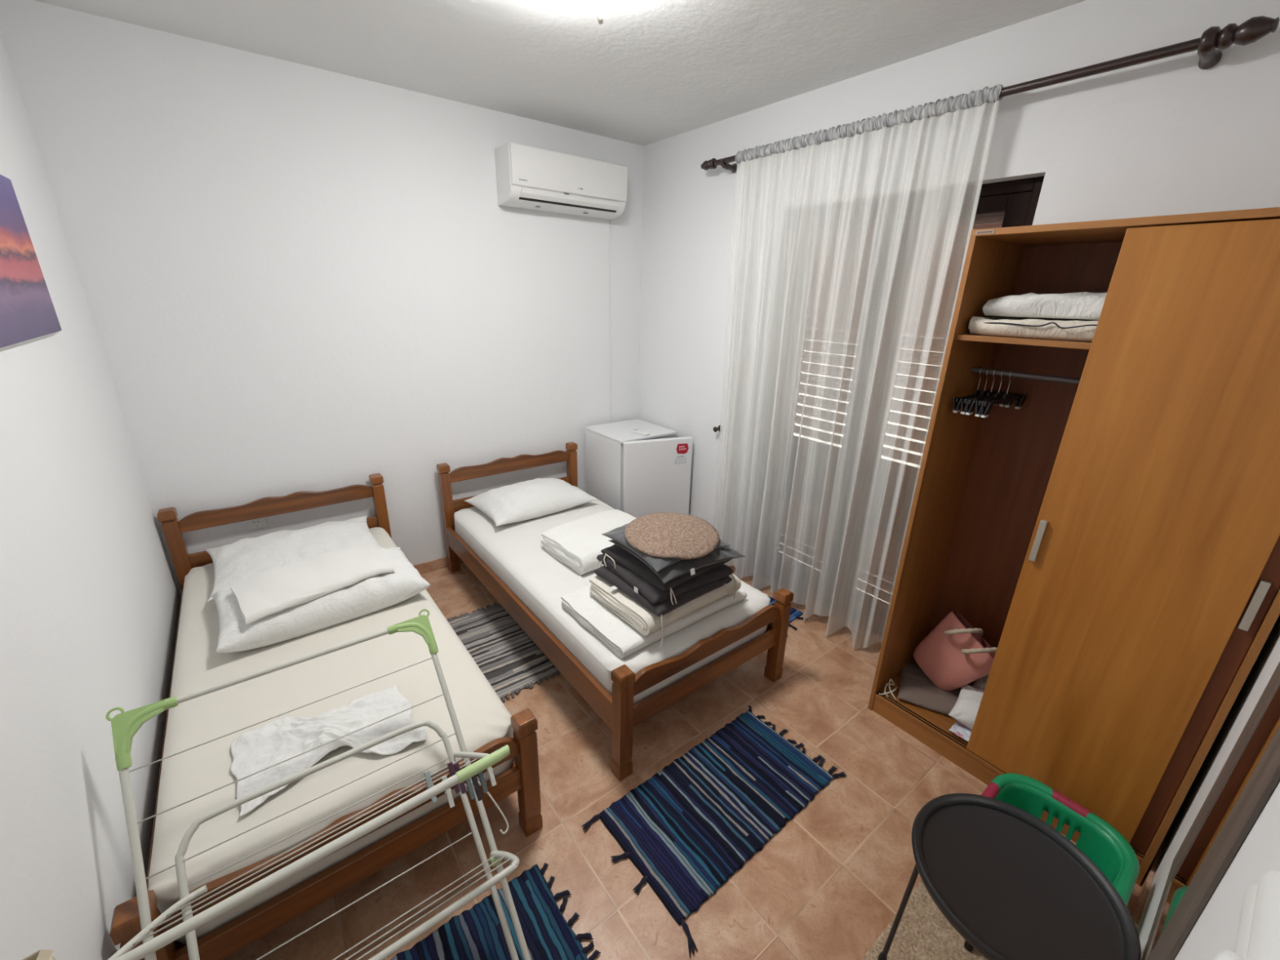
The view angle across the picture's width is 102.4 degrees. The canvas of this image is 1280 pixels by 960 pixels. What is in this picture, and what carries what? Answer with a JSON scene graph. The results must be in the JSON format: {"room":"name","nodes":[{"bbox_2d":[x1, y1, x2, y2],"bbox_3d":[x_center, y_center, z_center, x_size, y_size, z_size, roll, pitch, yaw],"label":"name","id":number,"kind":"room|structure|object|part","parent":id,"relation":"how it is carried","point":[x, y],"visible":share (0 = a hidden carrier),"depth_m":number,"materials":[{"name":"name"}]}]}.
{"room":"bedroom","nodes":[
{"label":"bedroom","id":0,"kind":"room"},
{"bbox_2d":[0,29,181,959],"bbox_3d":[-1.315,0.051,0.938,0.120,2.703,3.456,-13,24,-35],"label":"wall","id":1,"kind":"structure","parent":0,"point":[91,597],"depth_m":1.31,"materials":[{"name":"paint"}]},
{"bbox_2d":[0,174,62,349],"bbox_3d":[-1.678,-0.592,1.351,0.019,0.436,0.640,-13,24,-35],"label":"picture","id":2,"kind":"object","parent":1,"relation":"attached to","point":[28,313],"visible":1,"depth_m":1.43,"materials":[{"name":"purple paper"}]},
{"bbox_2d":[0,0,644,595],"bbox_3d":[-1.178,-0.738,3.157,3.198,2.703,0.120,-13,24,-35],"label":"wall","id":3,"kind":"structure","parent":0,"point":[294,277],"depth_m":2.62,"materials":[{"name":"paint"}]},
{"bbox_2d":[244,516,267,530],"bbox_3d":[-2.034,0.223,2.729,0.090,0.082,0.016,-13,24,-35],"label":"wall socket","id":4,"kind":"object","parent":3,"relation":"attached to","point":[253,524],"visible":0.77,"depth_m":2.73,"materials":[{"name":"white plastic"}]},
{"bbox_2d":[413,555,463,574],"bbox_3d":[-1.189,0.523,3.535,2.908,0.075,0.012,-13,24,-35],"label":"baseboard","id":5,"kind":"structure","parent":3,"relation":"attached to","point":[439,563],"depth_m":3.40,"materials":[{"name":"ceramic"}]},
{"bbox_2d":[494,142,627,219],"bbox_3d":[-0.454,-1.793,3.127,0.790,0.289,0.210,-13,24,-35],"label":"air conditioner","id":6,"kind":"object","parent":3,"relation":"attached to","point":[528,177],"visible":1,"depth_m":3.02,"materials":[{"name":"white plastic"}]},
{"bbox_3d":[-0.396,-1.805,3.043,0.782,0.206,0.020,-13,24,-35],"label":"panel","id":7,"kind":"part","parent":6,"relation":"part of","materials":[{"name":"white plastic"}]},
{"bbox_2d":[33,0,1086,146],"bbox_3d":[-0.079,-1.580,1.395,3.220,0.120,3.600,-13,24,-35],"label":"ceiling","id":8,"kind":"structure","parent":0,"point":[653,71],"depth_m":2.08,"materials":[{"name":"paint"}]},
{"bbox_2d":[533,0,631,24],"bbox_3d":[-0.186,-1.503,1.520,0.448,0.115,0.463,-13,24,-35],"label":"ceiling lamp","id":9,"kind":"object","parent":8,"relation":"attached to","point":[572,7],"visible":1,"depth_m":1.62,"materials":[{"name":"white glass"}]},
{"bbox_3d":[-0.190,-1.492,1.538,0.412,0.083,0.412,-13,24,-35],"label":"lamp shade","id":10,"kind":"part","parent":9,"relation":"part of","materials":[{"name":"white glass"}]},
{"bbox_2d":[222,562,1148,959],"bbox_3d":[-0.072,1.065,2.386,3.550,0.120,3.620,-13,24,-35],"label":"floor","id":11,"kind":"structure","parent":0,"point":[825,886],"depth_m":1.76,"materials":[{"name":"tile"}]},
{"bbox_2d":[22,949,55,959],"bbox_3d":[-0.687,1.084,0.642,0.122,0.987,0.322,-13,24,-35],"label":"cardboard box","id":12,"kind":"object","parent":11,"relation":"on","point":[42,954],"visible":1,"depth_m":0.62,"materials":[{"name":"beige cardboard"}]},
{"bbox_2d":[109,473,542,959],"bbox_3d":[-1.316,0.672,2.120,0.976,0.738,1.982,-13,24,-35],"label":"bed","id":13,"kind":"object","parent":11,"relation":"on","point":[522,777],"visible":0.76,"depth_m":1.48,"materials":[{"name":"brown wood"}]},
{"bbox_3d":[-1.099,1.147,1.187,0.064,0.482,0.064,-13,24,-35],"label":"post","id":14,"kind":"part","parent":13,"relation":"part of","materials":[{"name":"brown wood"}]},
{"bbox_3d":[-1.693,0.860,1.883,0.024,0.130,1.866,-13,24,-35],"label":"rail","id":15,"kind":"part","parent":13,"relation":"part of","materials":[{"name":"brown wood"}]},
{"bbox_3d":[-2.260,0.488,2.570,0.064,0.738,0.064,-13,24,-35],"label":"post","id":16,"kind":"part","parent":13,"relation":"part of","materials":[{"name":"brown wood"}]},
{"bbox_3d":[-1.891,0.127,2.734,0.860,0.102,0.024,-13,24,-35],"label":"headboard","id":17,"kind":"part","parent":13,"relation":"part of","materials":[{"name":"brown wood"}]},
{"bbox_3d":[-1.896,0.335,2.809,0.860,0.093,0.024,-13,24,-35],"label":"head rail","id":18,"kind":"part","parent":13,"relation":"part of","materials":[{"name":"brown wood"}]},
{"bbox_2d":[148,527,514,945],"bbox_3d":[-1.316,0.696,2.128,0.916,0.208,1.889,-13,24,-35],"label":"mattress","id":19,"kind":"object","parent":13,"relation":"on","point":[482,717],"visible":0.68,"depth_m":1.65,"materials":[{"name":"white fabric"}]},
{"bbox_2d":[204,515,382,602],"bbox_3d":[-1.694,0.347,2.557,0.744,0.139,0.537,-13,24,-35],"label":"pillow","id":20,"kind":"object","parent":19,"relation":"on","point":[233,563],"visible":0.7,"depth_m":2.48,"materials":[{"name":"white fabric"}]},
{"bbox_2d":[211,546,431,653],"bbox_3d":[-1.365,0.462,2.220,0.770,0.171,0.485,-13,24,-35],"label":"pillow","id":21,"kind":"object","parent":19,"relation":"on","point":[371,594],"visible":0.58,"depth_m":2.06,"materials":[{"name":"white fabric"}]},
{"bbox_2d":[230,543,395,624],"bbox_3d":[-1.355,0.402,2.152,0.291,0.072,0.544,20,26,41],"label":"sheet","id":22,"kind":"object","parent":21,"relation":"on","point":[263,594],"visible":1,"depth_m":2.09,"materials":[{"name":"white fabric"}]},
{"bbox_2d":[230,684,426,817],"bbox_3d":[-0.941,0.773,1.562,0.484,0.046,0.348,-13,24,-35],"label":"towel","id":23,"kind":"object","parent":19,"relation":"on","point":[277,741],"visible":0.91,"depth_m":1.55,"materials":[{"name":"white fabric"}]},
{"bbox_3d":[-0.733,0.916,1.398,0.860,0.088,0.024,-13,24,-35],"label":"footboard","id":24,"kind":"part","parent":13,"relation":"part of","materials":[{"name":"brown wood"}]},
{"bbox_3d":[-0.736,1.057,1.448,0.860,0.083,0.024,-13,24,-35],"label":"foot rail","id":25,"kind":"part","parent":13,"relation":"part of","materials":[{"name":"brown wood"}]},
{"bbox_3d":[-1.535,0.318,3.097,0.064,0.738,0.064,-13,24,-35],"label":"post","id":26,"kind":"part","parent":13,"relation":"part of","materials":[{"name":"brown wood"}]},
{"bbox_3d":[-0.374,0.977,1.714,0.064,0.482,0.064,-13,24,-35],"label":"post","id":27,"kind":"part","parent":13,"relation":"part of","materials":[{"name":"brown wood"}]},
{"bbox_2d":[391,862,600,959],"bbox_3d":[-0.515,1.373,1.287,0.864,0.017,0.442,-13,24,-34],"label":"rag rug","id":28,"kind":"object","parent":11,"relation":"on","point":[477,933],"visible":0.91,"depth_m":1.48,"materials":[{"name":"blue fabric"}]},
{"bbox_2d":[105,608,531,959],"bbox_3d":[-0.736,0.936,1.286,0.762,0.790,0.713,-13,24,-35],"label":"drying rack","id":29,"kind":"object","parent":28,"relation":"on","point":[125,725],"visible":0.98,"depth_m":1.22,"materials":[{"name":"grey metal"}]},
{"bbox_3d":[-0.961,0.878,1.014,0.045,0.186,0.252,-4,20,-14],"label":"wing rod","id":30,"kind":"part","parent":29,"relation":"part of","materials":[{"name":"grey metal"}]},
{"bbox_3d":[-0.678,1.067,1.256,0.620,0.561,0.507,-13,24,-35],"label":"frame","id":31,"kind":"part","parent":29,"relation":"part of","materials":[{"name":"grey metal"}]},
{"bbox_2d":[423,770,437,803],"bbox_3d":[-0.510,0.743,1.251,0.015,0.062,0.057,-13,24,-35],"label":"peg","id":32,"kind":"object","parent":29,"relation":"attached to","point":[427,774],"visible":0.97,"depth_m":1.25,"materials":[{"name":"grey plastic"}]},
{"bbox_2d":[441,775,454,808],"bbox_3d":[-0.470,0.760,1.260,0.015,0.062,0.057,-13,24,-35],"label":"peg","id":33,"kind":"object","parent":29,"relation":"attached to","point":[448,792],"visible":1,"depth_m":1.25,"materials":[{"name":"grey plastic"}]},
{"bbox_2d":[447,761,460,793],"bbox_3d":[-0.467,0.743,1.290,0.015,0.062,0.057,-13,24,-35],"label":"peg","id":34,"kind":"object","parent":29,"relation":"attached to","point":[450,765],"visible":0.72,"depth_m":1.29,"materials":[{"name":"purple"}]},
{"bbox_2d":[453,762,466,794],"bbox_3d":[-0.454,0.748,1.295,0.015,0.062,0.057,-13,24,-35],"label":"peg","id":35,"kind":"object","parent":29,"relation":"attached to","point":[456,766],"visible":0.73,"depth_m":1.29,"materials":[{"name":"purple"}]},
{"bbox_2d":[465,777,475,799],"bbox_3d":[-0.432,0.765,1.299,0.015,0.062,0.057,-13,24,-35],"label":"peg","id":36,"kind":"object","parent":29,"relation":"attached to","point":[468,783],"visible":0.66,"depth_m":1.29,"materials":[{"name":"grey plastic"}]},
{"bbox_3d":[-0.451,0.743,1.384,0.018,0.180,0.235,-16,26,-40],"label":"wing rod","id":37,"kind":"part","parent":29,"relation":"part of","materials":[{"name":"grey"}]},
{"bbox_2d":[471,774,482,800],"bbox_3d":[-0.418,0.774,1.309,0.015,0.062,0.057,-13,24,-35],"label":"peg","id":38,"kind":"object","parent":29,"relation":"attached to","point":[476,784],"visible":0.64,"depth_m":1.30,"materials":[{"name":"black"}]},
{"bbox_2d":[477,771,488,793],"bbox_3d":[-0.406,0.760,1.317,0.015,0.062,0.057,-13,24,-35],"label":"peg","id":39,"kind":"object","parent":29,"relation":"attached to","point":[481,777],"visible":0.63,"depth_m":1.31,"materials":[{"name":"grey plastic"}]},
{"bbox_2d":[486,766,496,786],"bbox_3d":[-0.388,0.749,1.328,0.015,0.062,0.057,-13,24,-35],"label":"peg","id":40,"kind":"object","parent":29,"relation":"attached to","point":[490,771],"visible":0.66,"depth_m":1.32,"materials":[{"name":"grey plastic"}]},
{"bbox_2d":[446,602,559,702],"bbox_3d":[-0.785,0.875,2.663,0.450,0.017,0.785,-13,24,-35],"label":"rag rug","id":41,"kind":"object","parent":11,"relation":"on","point":[511,662],"visible":0.67,"depth_m":2.65,"materials":[{"name":"grey fabric"}]},
{"bbox_2d":[435,441,793,781],"bbox_3d":[-0.283,0.435,2.858,0.976,0.738,1.982,-13,24,-35],"label":"bed","id":42,"kind":"object","parent":11,"relation":"on","point":[618,711],"visible":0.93,"depth_m":2.25,"materials":[{"name":"brown wood"}]},
{"bbox_3d":[-1.227,0.251,3.307,0.064,0.738,0.064,-13,24,-35],"label":"post","id":43,"kind":"part","parent":42,"relation":"part of","materials":[{"name":"brown wood"}]},
{"bbox_3d":[-0.858,-0.111,3.472,0.860,0.102,0.024,-13,24,-35],"label":"headboard","id":44,"kind":"part","parent":42,"relation":"part of","materials":[{"name":"brown wood"}]},
{"bbox_3d":[-0.863,0.098,3.546,0.860,0.093,0.024,-13,24,-35],"label":"head rail","id":45,"kind":"part","parent":42,"relation":"part of","materials":[{"name":"brown wood"}]},
{"bbox_3d":[-0.660,0.623,2.620,0.024,0.130,1.866,-13,24,-35],"label":"rail","id":46,"kind":"part","parent":42,"relation":"part of","materials":[{"name":"brown wood"}]},
{"bbox_3d":[-0.503,0.081,3.834,0.064,0.738,0.064,-13,24,-35],"label":"post","id":47,"kind":"part","parent":42,"relation":"part of","materials":[{"name":"brown wood"}]},
{"bbox_2d":[453,485,769,704],"bbox_3d":[-0.283,0.458,2.866,0.915,0.208,1.880,-13,24,-35],"label":"mattress","id":48,"kind":"object","parent":42,"relation":"on","point":[514,552],"visible":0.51,"depth_m":2.42,"materials":[{"name":"white fabric"}]},
{"bbox_2d":[462,477,599,526],"bbox_3d":[-0.695,0.102,3.303,0.730,0.153,0.508,-13,24,-35],"label":"pillow","id":49,"kind":"object","parent":48,"relation":"on","point":[528,500],"visible":1,"depth_m":3.17,"materials":[{"name":"white fabric"}]},
{"bbox_2d":[540,509,636,574],"bbox_3d":[-0.206,0.319,2.790,0.541,0.111,0.404,-15,25,-38],"label":"folded towel","id":50,"kind":"object","parent":48,"relation":"on","point":[577,544],"visible":0.53,"depth_m":2.69,"materials":[{"name":"white fabric"}]},
{"bbox_2d":[560,585,746,658],"bbox_3d":[0.068,0.527,2.310,0.721,0.055,0.471,-13,24,-35],"label":"folded blanket","id":51,"kind":"object","parent":48,"relation":"on","point":[622,638],"visible":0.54,"depth_m":2.12,"materials":[{"name":"white fabric"}]},
{"bbox_2d":[589,573,741,635],"bbox_3d":[0.113,0.467,2.277,0.564,0.087,0.421,-13,24,-35],"label":"folded blanket","id":52,"kind":"object","parent":51,"relation":"on","point":[628,609],"visible":0.35,"depth_m":2.11,"materials":[{"name":"beige fabric"}]},
{"bbox_2d":[593,565,734,648],"bbox_3d":[0.097,0.468,2.246,0.450,0.162,0.453,-15,26,-39],"label":"seat pad","id":53,"kind":"object","parent":52,"relation":"on","point":[660,609],"visible":0.34,"depth_m":2.09,"materials":[{"name":"cream canvas"},{"name":"cotton"}]},
{"bbox_2d":[596,554,736,604],"bbox_3d":[0.106,0.418,2.259,0.449,0.158,0.458,-13,24,-35],"label":"seat pad","id":54,"kind":"object","parent":53,"relation":"on","point":[653,593],"visible":0.34,"depth_m":2.10,"materials":[{"name":"grey fabric"}]},
{"bbox_2d":[600,543,731,618],"bbox_3d":[0.115,0.375,2.256,0.428,0.156,0.432,-15,26,-39],"label":"seat pad","id":55,"kind":"object","parent":54,"relation":"on","point":[616,553],"visible":0.27,"depth_m":2.12,"materials":[{"name":"grey fabric"}]},
{"bbox_2d":[608,539,746,583],"bbox_3d":[0.153,0.281,2.213,0.426,0.074,0.428,-11,23,-32],"label":"cushion","id":56,"kind":"object","parent":55,"relation":"on","point":[681,567],"visible":0.29,"depth_m":2.06,"materials":[{"name":"fabric"}]},
{"bbox_2d":[600,523,731,572],"bbox_3d":[0.108,0.236,2.200,0.405,0.079,0.405,-13,24,-35],"label":"cushion","id":57,"kind":"object","parent":56,"relation":"on","point":[617,534],"visible":0.3,"depth_m":2.09,"materials":[{"name":"fabric"}]},
{"bbox_2d":[624,512,719,559],"bbox_3d":[0.136,0.223,2.169,0.412,0.059,0.384,-13,24,-35],"label":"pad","id":58,"kind":"object","parent":57,"relation":"on","point":[683,536],"visible":1,"depth_m":2.11,"materials":[{"name":"brown fabric"}]},
{"bbox_3d":[-0.066,0.910,1.924,0.064,0.482,0.064,-13,24,-35],"label":"post","id":59,"kind":"part","parent":42,"relation":"part of","materials":[{"name":"brown wood"}]},
{"bbox_3d":[0.296,0.820,2.186,0.860,0.083,0.024,-13,24,-35],"label":"foot rail","id":60,"kind":"part","parent":42,"relation":"part of","materials":[{"name":"brown wood"}]},
{"bbox_3d":[0.300,0.679,2.136,0.860,0.088,0.024,-13,24,-35],"label":"footboard","id":61,"kind":"part","parent":42,"relation":"part of","materials":[{"name":"brown wood"}]},
{"bbox_3d":[0.658,0.740,2.451,0.064,0.482,0.064,-13,24,-35],"label":"post","id":62,"kind":"part","parent":42,"relation":"part of","materials":[{"name":"brown wood"}]},
{"bbox_2d":[584,418,693,518],"bbox_3d":[-0.025,0.048,3.813,0.497,0.836,0.655,-13,24,-35],"label":"mini fridge","id":63,"kind":"object","parent":11,"relation":"on","point":[637,475],"visible":0.66,"depth_m":3.59,"materials":[{"name":"white metal"}]},
{"bbox_3d":[-0.069,-0.361,3.747,0.492,0.022,0.470,-13,24,-35],"label":"plate","id":64,"kind":"part","parent":63,"relation":"part of","materials":[{"name":"white plastic"}]},
{"bbox_2d":[631,429,650,435],"bbox_3d":[0.003,-0.336,3.621,0.150,0.018,0.048,19,26,41],"label":"remote control","id":65,"kind":"object","parent":63,"relation":"on","point":[636,431],"visible":1,"depth_m":3.60,"materials":[{"name":"white plastic"}]},
{"bbox_3d":[0.118,0.103,3.630,0.503,0.803,0.045,-6,21,-21],"label":"door","id":66,"kind":"part","parent":63,"relation":"part of","materials":[{"name":"white metal"}]},
{"bbox_2d":[581,705,847,957],"bbox_3d":[0.313,1.180,1.886,0.939,0.017,0.530,-14,25,-36],"label":"rag rug","id":67,"kind":"object","parent":11,"relation":"on","point":[687,828],"visible":1,"depth_m":1.86,"materials":[{"name":"blue fabric"}]},
{"bbox_2d":[768,595,808,636],"bbox_3d":[0.562,0.732,3.158,0.411,0.017,0.870,-16,26,-41],"label":"rag rug","id":68,"kind":"object","parent":11,"relation":"on","point":[795,614],"visible":0.02,"depth_m":3.02,"materials":[{"name":"blue fabric"}]},
{"bbox_2d":[861,880,988,959],"bbox_3d":[0.910,1.372,1.403,0.660,0.009,0.428,-13,24,-35],"label":"door mat","id":69,"kind":"object","parent":11,"relation":"on","point":[923,932],"visible":0.34,"depth_m":1.50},
{"bbox_2d":[877,793,1141,959],"bbox_3d":[0.868,1.150,1.277,0.434,0.490,0.434,-13,24,-35],"label":"tray table","id":70,"kind":"object","parent":69,"relation":"on","point":[1011,884],"visible":1,"depth_m":1.20,"materials":[{"name":"black"}]},
{"bbox_3d":[0.692,1.135,1.361,0.033,0.449,0.013,10,22,24],"label":"leg","id":71,"kind":"part","parent":70,"relation":"part of","materials":[{"name":"black metal"}]},
{"bbox_2d":[981,773,1140,906],"bbox_3d":[1.223,1.182,1.578,0.410,0.263,0.370,-13,24,-35],"label":"laundry basket","id":72,"kind":"object","parent":11,"relation":"on","point":[1111,852],"visible":0.35,"depth_m":1.61,"materials":[{"name":"green plastic"}]},
{"bbox_2d":[867,207,1279,885],"bbox_3d":[1.521,0.201,1.798,0.461,1.976,0.934,-13,24,-35],"label":"wardrobe","id":73,"kind":"object","parent":11,"relation":"on","point":[1113,534],"visible":0.93,"depth_m":1.58,"materials":[{"name":"brown wood"}]},
{"bbox_2d":[879,662,973,716],"bbox_3d":[1.323,0.925,2.306,0.433,0.073,0.285,12,22,26],"label":"seat pad","id":74,"kind":"object","parent":73,"relation":"on","point":[916,687],"visible":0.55,"depth_m":2.27,"materials":[{"name":"beige fabric"}]},
{"bbox_2d":[913,609,997,690],"bbox_3d":[1.362,0.756,2.224,0.160,0.388,0.351,-4,20,-16],"label":"tote bag","id":75,"kind":"object","parent":74,"relation":"on","point":[954,655],"visible":0.91,"depth_m":2.19,"materials":[{"name":"pink fabric"}]},
{"bbox_3d":[1.358,0.641,2.150,0.143,0.083,0.072,5,20,10],"label":"rope handle","id":76,"kind":"part","parent":75,"relation":"part of","materials":[{"name":"fabric"}]},
{"bbox_3d":[1.398,0.704,2.100,0.143,0.083,0.072,5,20,10],"label":"rope handle","id":77,"kind":"part","parent":75,"relation":"part of","materials":[{"name":"fabric"}]},
{"bbox_3d":[1.246,0.081,2.144,0.452,1.956,0.018,-13,24,-35],"label":"panel","id":78,"kind":"part","parent":73,"relation":"part of","materials":[{"name":"brown wood"}]},
{"bbox_2d":[949,720,972,741],"bbox_3d":[1.339,1.020,2.076,0.108,0.024,0.133,-13,24,-35],"label":"cloth","id":79,"kind":"object","parent":73,"relation":"on","point":[960,730],"visible":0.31,"depth_m":2.09,"materials":[{"name":"fabric"}]},
{"bbox_2d":[948,684,984,729],"bbox_3d":[1.448,0.970,2.092,0.302,0.115,0.218,18,25,38],"label":"cloth","id":80,"kind":"object","parent":73,"relation":"in","point":[965,710],"visible":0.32,"depth_m":2.11,"materials":[{"name":"white fabric"}]},
{"bbox_2d":[952,366,997,413],"bbox_3d":[1.285,-0.352,1.958,0.340,0.159,0.031,-13,24,-35],"label":"clothes hanger","id":81,"kind":"object","parent":73,"relation":"hanging from","point":[956,405],"visible":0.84,"depth_m":1.89,"materials":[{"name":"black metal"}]},
{"bbox_2d":[972,674,989,690],"bbox_3d":[1.554,0.916,2.207,0.226,0.139,0.147,19,26,40],"label":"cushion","id":82,"kind":"object","parent":73,"relation":"in","point":[981,682],"visible":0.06,"depth_m":2.22,"materials":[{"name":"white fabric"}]},
{"bbox_2d":[960,367,1003,414],"bbox_3d":[1.299,-0.345,1.941,0.340,0.159,0.031,-14,25,-37],"label":"clothes hanger","id":83,"kind":"object","parent":73,"relation":"hanging from","point":[983,393],"visible":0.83,"depth_m":1.89,"materials":[{"name":"black plastic"}]},
{"bbox_3d":[1.109,-0.797,1.656,0.002,0.012,0.055,-13,24,-35],"label":"name plate","id":84,"kind":"part","parent":73,"relation":"part of","materials":[{"name":"brown metal"}]},
{"bbox_2d":[964,367,1009,415],"bbox_3d":[1.313,-0.339,1.923,0.340,0.159,0.031,-13,24,-34],"label":"clothes hanger","id":85,"kind":"object","parent":73,"relation":"hanging from","point":[969,409],"visible":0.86,"depth_m":1.87,"materials":[{"name":"black plastic"}]},
{"bbox_2d":[974,368,1017,417],"bbox_3d":[1.328,-0.332,1.905,0.340,0.159,0.031,-14,25,-37],"label":"clothes hanger","id":86,"kind":"object","parent":73,"relation":"hanging from","point":[997,396],"visible":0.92,"depth_m":1.88,"materials":[{"name":"black plastic"}]},
{"bbox_2d":[980,368,1027,417],"bbox_3d":[1.345,-0.324,1.885,0.340,0.159,0.031,-12,24,-34],"label":"clothes hanger","id":87,"kind":"object","parent":73,"relation":"hanging from","point":[985,410],"visible":1,"depth_m":1.88,"materials":[{"name":"black plastic"}]},
{"bbox_3d":[1.504,1.049,2.104,0.449,0.016,0.898,-13,24,-35],"label":"panel","id":88,"kind":"part","parent":73,"relation":"part of","materials":[{"name":"brown wood"}]},
{"bbox_2d":[955,333,1091,349],"bbox_3d":[1.415,-0.473,1.748,0.424,0.018,0.466,-13,24,-35],"label":"shelf","id":89,"kind":"object","parent":73,"relation":"attached to","point":[961,339],"depth_m":1.66,"materials":[{"name":"brown wood"}]},
{"bbox_3d":[1.702,0.124,1.917,0.006,1.862,0.898,-13,24,-35],"label":"panel","id":90,"kind":"part","parent":73,"relation":"part of","materials":[{"name":"brown wood"}]},
{"bbox_3d":[1.408,-0.354,1.788,0.020,0.021,0.465,-13,24,-35],"label":"hanging rail","id":91,"kind":"part","parent":73,"relation":"part of","materials":[{"name":"grey metal"}]},
{"bbox_2d":[968,315,1098,342],"bbox_3d":[1.407,-0.516,1.730,0.361,0.072,0.445,-13,24,-35],"label":"folded bedcover","id":92,"kind":"object","parent":73,"relation":"on","point":[1066,329],"visible":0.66,"depth_m":1.66,"materials":[{"name":"beige fabric"}]},
{"bbox_2d":[982,291,1107,319],"bbox_3d":[1.429,-0.587,1.713,0.322,0.091,0.416,-13,24,-35],"label":"folded blanket","id":93,"kind":"object","parent":92,"relation":"on","point":[1077,305],"visible":0.7,"depth_m":1.65,"materials":[{"name":"white fabric"}]},
{"bbox_3d":[1.313,0.200,1.698,0.016,0.145,0.018,-13,24,-35],"label":"handle","id":94,"kind":"part","parent":73,"relation":"part of","materials":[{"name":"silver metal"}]},
{"bbox_3d":[1.547,-0.720,1.472,0.452,0.020,0.934,-13,24,-35],"label":"panel","id":95,"kind":"part","parent":73,"relation":"part of","materials":[{"name":"brown wood"}]},
{"bbox_3d":[1.498,0.262,1.516,0.011,1.853,0.470,-13,24,-35],"label":"sliding door","id":96,"kind":"part","parent":73,"relation":"part of","materials":[{"name":"brown wood"}]},
{"bbox_3d":[1.802,0.338,1.463,0.452,1.956,0.018,-13,24,-35],"label":"panel","id":97,"kind":"part","parent":73,"relation":"part of","materials":[{"name":"brown wood"}]},
{"bbox_3d":[1.615,0.331,1.354,0.016,0.145,0.018,-13,24,-35],"label":"handle","id":98,"kind":"part","parent":73,"relation":"part of","materials":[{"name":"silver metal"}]},
{"bbox_2d":[637,0,1279,526],"bbox_3d":[1.074,-0.535,2.747,0.170,2.703,3.336,-13,24,-35],"label":"wall","id":99,"kind":"structure","parent":0,"point":[1168,135],"depth_m":1.85,"materials":[{"name":"paint"}]},
{"bbox_2d":[713,425,719,431],"bbox_3d":[0.509,-0.336,3.388,0.060,0.044,0.043,-13,24,-35],"label":"hook","id":100,"kind":"object","parent":99,"relation":"attached to","point":[715,428],"visible":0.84,"depth_m":3.37,"materials":[{"name":"brown metal"}]},
{"bbox_2d":[972,211,1004,229],"bbox_3d":[1.393,-0.194,2.555,0.057,2.165,0.560,-13,24,-35],"label":"shutter","id":101,"kind":"object","parent":99,"relation":"attached to","point":[988,220],"depth_m":2.15,"materials":[{"name":"brown paint"}]},
{"bbox_2d":[700,15,1279,173],"bbox_3d":[1.052,-1.517,2.201,0.129,0.080,2.194,-13,24,-35],"label":"curtain rod","id":102,"kind":"object","parent":99,"relation":"attached to","point":[1254,28],"visible":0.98,"depth_m":1.51,"materials":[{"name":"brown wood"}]},
{"bbox_2d":[713,84,1003,648],"bbox_3d":[0.884,-0.426,2.728,0.139,2.480,1.274,-13,24,-35],"label":"sheer curtain","id":103,"kind":"object","parent":102,"relation":"hanging from","point":[848,252],"visible":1,"depth_m":2.56,"materials":[{"name":"white fabric"}]},
{"bbox_2d":[972,175,1044,229],"bbox_3d":[1.169,-0.261,2.728,0.187,2.205,1.165,-13,24,-35],"label":"door","id":104,"kind":"structure","parent":99,"relation":"in","point":[1009,203],"depth_m":2.03,"materials":[{"name":"black paint"}]},
{"bbox_2d":[1136,614,1279,959],"bbox_3d":[0.968,0.221,0.622,3.078,2.703,0.120,-13,24,-35],"label":"wall","id":105,"kind":"structure","parent":0,"point":[1215,931],"depth_m":1.17,"materials":[{"name":"paint"}]},
{"bbox_2d":[1131,819,1173,927],"bbox_3d":[0.834,1.454,1.067,2.896,0.075,0.012,-13,24,-35],"label":"baseboard","id":106,"kind":"structure","parent":105,"relation":"attached to","point":[1144,892],"depth_m":1.60,"materials":[{"name":"ceramic"}]},
{"bbox_2d":[1141,661,1279,959],"bbox_3d":[1.125,0.437,0.918,0.580,1.215,0.008,-13,24,-35],"label":"wall mirror","id":107,"kind":"object","parent":105,"relation":"attached to","point":[1250,775],"visible":1,"depth_m":0.94,"materials":[{"name":"grey mirror"}]},
{"bbox_2d":[1212,871,1279,959],"bbox_3d":[0.528,0.426,0.447,0.240,0.069,0.038,-13,24,-35],"label":"wall fitting","id":108,"kind":"object","parent":105,"relation":"attached to","point":[1258,934],"visible":1,"depth_m":0.47,"materials":[{"name":"white plastic"}]},
{"bbox_3d":[0.517,0.434,0.456,0.038,0.038,0.017,-13,24,-35],"label":"knob","id":109,"kind":"part","parent":108,"relation":"part of","materials":[{"name":"white plastic"}]}
]}

